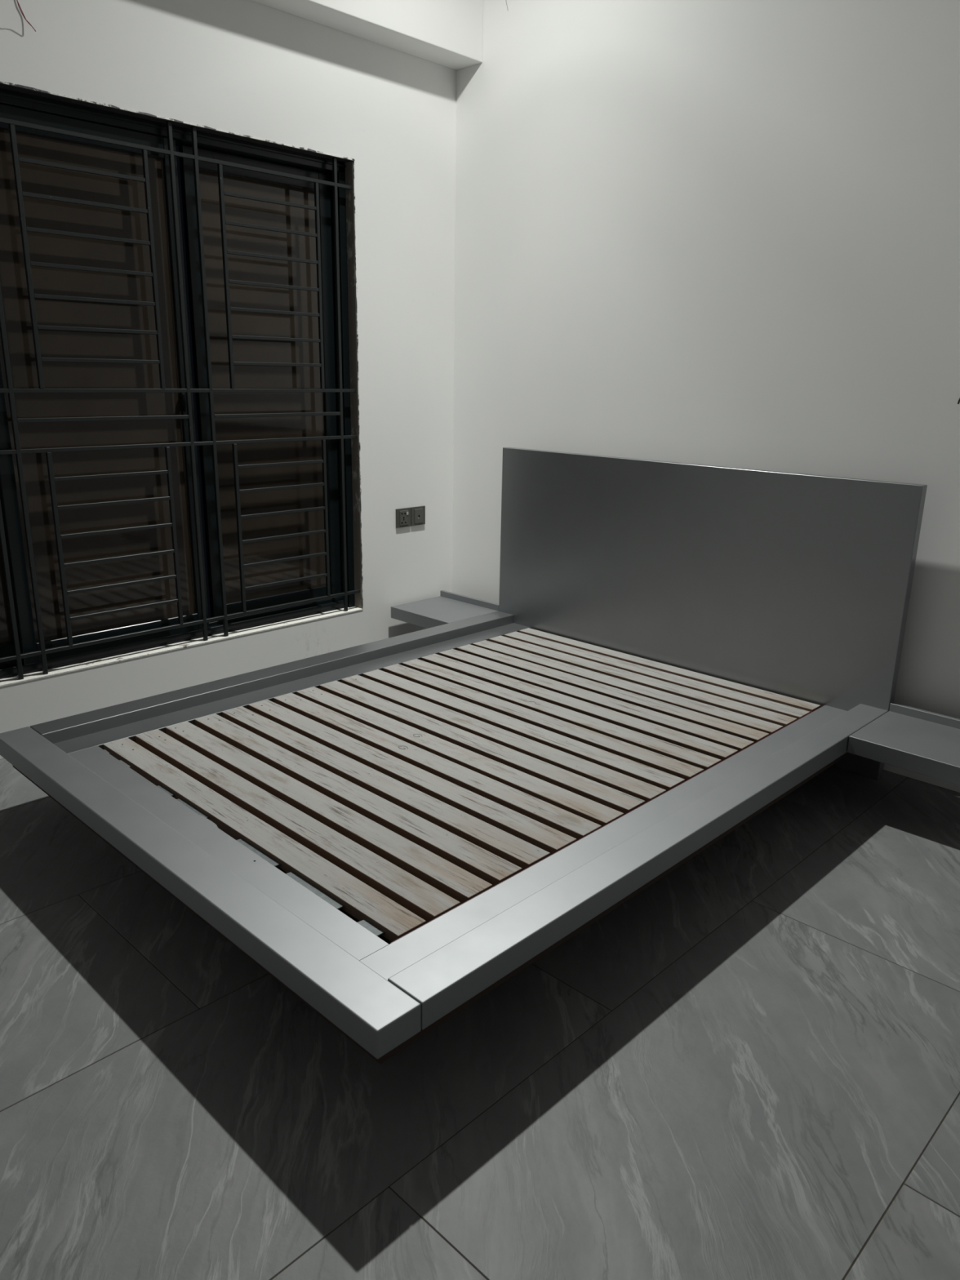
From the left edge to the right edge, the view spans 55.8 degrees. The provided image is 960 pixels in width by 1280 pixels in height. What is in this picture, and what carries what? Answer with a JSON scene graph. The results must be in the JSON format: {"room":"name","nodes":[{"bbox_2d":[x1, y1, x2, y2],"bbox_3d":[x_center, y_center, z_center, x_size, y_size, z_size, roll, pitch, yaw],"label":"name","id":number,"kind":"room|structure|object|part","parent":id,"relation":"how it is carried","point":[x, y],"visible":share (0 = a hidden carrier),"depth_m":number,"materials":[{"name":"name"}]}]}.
{"room":"bedroom","nodes":[
{"label":"bedroom","id":0,"kind":"room"},
{"bbox_2d":[0,0,456,759],"bbox_3d":[-2.495,-0.799,1.929,0.200,2.930,6.600,16,22,42],"label":"wall","id":1,"kind":"structure","parent":0,"point":[250,68],"depth_m":3.63,"materials":[{"name":"paint"}]},
{"bbox_2d":[16,0,35,31],"bbox_3d":[-1.350,-1.856,2.650,0.043,0.117,0.082,6,17,15],"label":"wire","id":2,"kind":"object","parent":1,"relation":"attached to","point":[19,6],"visible":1,"depth_m":2.67,"materials":[{"name":"red"}]},
{"bbox_2d":[0,81,363,687],"bbox_3d":[-1.312,-0.829,3.148,0.154,1.838,2.145,16,22,42],"label":"window","id":3,"kind":"structure","parent":1,"relation":"in","point":[18,102],"depth_m":3.29,"materials":[{"name":"black metal"}]},
{"bbox_3d":[-1.813,-0.708,2.713,0.006,1.610,0.613,16,22,42],"label":"pane","id":4,"kind":"part","parent":3,"relation":"part of","materials":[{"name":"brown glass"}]},
{"bbox_3d":[-1.827,0.098,2.949,0.026,0.070,0.613,16,22,42],"label":"rail","id":5,"kind":"part","parent":3,"relation":"part of","materials":[{"name":"black metal"}]},
{"bbox_3d":[-1.302,-1.625,2.894,0.026,0.065,0.611,16,22,42],"label":"rail","id":6,"kind":"part","parent":3,"relation":"part of","materials":[{"name":"black metal"}]},
{"bbox_3d":[-1.316,-0.822,3.130,0.006,1.610,0.611,16,22,42],"label":"pane","id":7,"kind":"part","parent":3,"relation":"part of","materials":[{"name":"brown glass"}]},
{"bbox_3d":[-1.330,-0.015,3.366,0.026,0.070,0.611,16,22,42],"label":"rail","id":8,"kind":"part","parent":3,"relation":"part of","materials":[{"name":"black metal"}]},
{"bbox_3d":[-1.341,0.005,3.402,0.007,0.014,2.068,16,22,42],"label":"track rail","id":9,"kind":"part","parent":3,"relation":"part of","materials":[{"name":"black metal"}]},
{"bbox_2d":[0,117,359,679],"bbox_3d":[-1.273,-0.816,3.107,0.014,1.821,2.140,16,22,42],"label":"window grille","id":10,"kind":"object","parent":3,"relation":"attached to","point":[18,451],"visible":1,"depth_m":3.25,"materials":[{"name":"black metal"}]},
{"bbox_3d":[-1.299,0.059,3.375,0.064,0.008,2.140,16,22,42],"label":"sill","id":11,"kind":"part","parent":3,"relation":"part of","materials":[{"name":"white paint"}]},
{"bbox_3d":[-0.833,-1.774,3.431,0.026,0.065,0.528,16,22,42],"label":"rail","id":12,"kind":"part","parent":3,"relation":"part of","materials":[{"name":"black metal"}]},
{"bbox_3d":[-0.848,-0.971,3.666,0.006,1.610,0.528,16,22,42],"label":"pane","id":13,"kind":"part","parent":3,"relation":"part of","materials":[{"name":"brown glass"}]},
{"bbox_3d":[-0.862,-0.164,3.902,0.026,0.070,0.528,16,22,42],"label":"rail","id":14,"kind":"part","parent":3,"relation":"part of","materials":[{"name":"black metal"}]},
{"bbox_2d":[250,0,483,70],"bbox_3d":[-2.347,-1.969,1.457,0.156,0.415,6.600,16,22,42],"label":"ceiling beam","id":15,"kind":"structure","parent":1,"relation":"attached to","point":[448,33],"depth_m":3.49,"materials":[{"name":"paint"}]},
{"bbox_2d":[395,507,410,528],"bbox_3d":[-0.348,-0.558,4.146,0.014,0.086,0.086,16,22,42],"label":"power socket","id":16,"kind":"object","parent":1,"relation":"attached to","point":[402,515],"visible":1,"depth_m":4.14,"materials":[{"name":"grey plastic"}]},
{"bbox_2d":[410,505,425,525],"bbox_3d":[-0.287,-0.575,4.208,0.013,0.086,0.086,16,22,42],"label":"socket","id":17,"kind":"object","parent":1,"relation":"attached to","point":[417,513],"visible":1,"depth_m":4.20,"materials":[{"name":"grey plastic"}]},
{"bbox_2d":[0,758,959,1279],"bbox_3d":[-0.446,1.258,0.420,5.900,0.100,6.900,16,22,42],"label":"floor","id":18,"kind":"structure","parent":0,"point":[747,1067],"depth_m":1.70,"materials":[{"name":"grey tile"}]},
{"bbox_2d":[0,447,927,1063],"bbox_3d":[-0.024,0.019,2.755,1.749,0.980,2.194,16,22,42],"label":"platform bed","id":19,"kind":"object","parent":18,"relation":"on","point":[393,830],"visible":0.99,"depth_m":2.76,"materials":[{"name":"grey wood"}]},
{"bbox_3d":[-0.843,0.403,2.428,0.082,0.003,0.016,16,22,42],"label":"metal plate","id":20,"kind":"part","parent":19,"relation":"part of","materials":[{"name":"metal"}]},
{"bbox_3d":[-0.742,0.433,2.332,0.148,0.003,0.017,16,22,42],"label":"metal plate","id":21,"kind":"part","parent":19,"relation":"part of","materials":[{"name":"metal"}]},
{"bbox_3d":[-0.760,0.476,2.108,1.749,0.057,0.098,16,22,42],"label":"foot rail","id":22,"kind":"part","parent":19,"relation":"part of","materials":[{"name":"grey wood"}]},
{"bbox_3d":[-0.523,0.497,2.126,0.167,0.003,0.020,16,22,42],"label":"metal plate","id":23,"kind":"part","parent":19,"relation":"part of","materials":[{"name":"metal"}]},
{"bbox_3d":[-0.600,0.099,3.404,0.093,0.057,2.054,16,22,42],"label":"rail","id":24,"kind":"part","parent":19,"relation":"part of","materials":[{"name":"grey wood"}]},
{"bbox_3d":[-0.364,0.544,1.976,0.194,0.003,0.022,16,22,42],"label":"metal plate","id":25,"kind":"part","parent":19,"relation":"part of","materials":[{"name":"metal"}]},
{"bbox_3d":[-0.224,0.585,1.844,0.066,0.003,0.025,16,22,42],"label":"metal plate","id":26,"kind":"part","parent":19,"relation":"part of","materials":[{"name":"metal"}]},
{"bbox_3d":[-0.033,0.341,2.846,1.689,0.015,2.123,16,22,42],"label":"panel","id":27,"kind":"part","parent":19,"relation":"part of","materials":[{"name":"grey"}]},
{"bbox_2d":[391,590,498,628],"bbox_3d":[-0.158,-0.132,4.168,0.388,0.080,0.330,16,22,42],"label":"nightstand","id":28,"kind":"object","parent":19,"relation":"attached to","point":[448,607],"visible":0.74,"depth_m":4.15,"materials":[{"name":"grey wood"}]},
{"bbox_3d":[-0.048,-0.162,4.276,0.388,0.080,0.017,16,22,42],"label":"panel","id":29,"kind":"part","parent":28,"relation":"part of","materials":[{"name":"grey wood"}]},
{"bbox_3d":[0.585,0.444,2.299,0.093,0.057,2.054,16,22,42],"label":"rail","id":30,"kind":"part","parent":19,"relation":"part of","materials":[{"name":"grey wood"}]},
{"bbox_3d":[0.729,-0.186,3.498,1.749,0.980,0.040,16,22,42],"label":"headboard","id":31,"kind":"part","parent":19,"relation":"part of","materials":[{"name":"grey wood"}]},
{"bbox_2d":[847,702,959,785],"bbox_3d":[1.390,0.318,2.724,0.437,0.080,0.330,16,22,42],"label":"nightstand","id":32,"kind":"object","parent":19,"relation":"attached to","point":[917,740],"visible":1,"depth_m":2.73,"materials":[{"name":"grey wood"}]},
{"bbox_3d":[1.500,0.289,2.832,0.437,0.080,0.017,16,22,42],"label":"panel","id":33,"kind":"part","parent":32,"relation":"part of","materials":[{"name":"grey wood"}]},
{"bbox_2d":[452,0,959,792],"bbox_3d":[1.919,-0.842,2.339,5.950,2.930,0.151,16,22,42],"label":"wall","id":34,"kind":"structure","parent":0,"point":[717,233],"depth_m":3.16,"materials":[{"name":"paint"}]}
]}

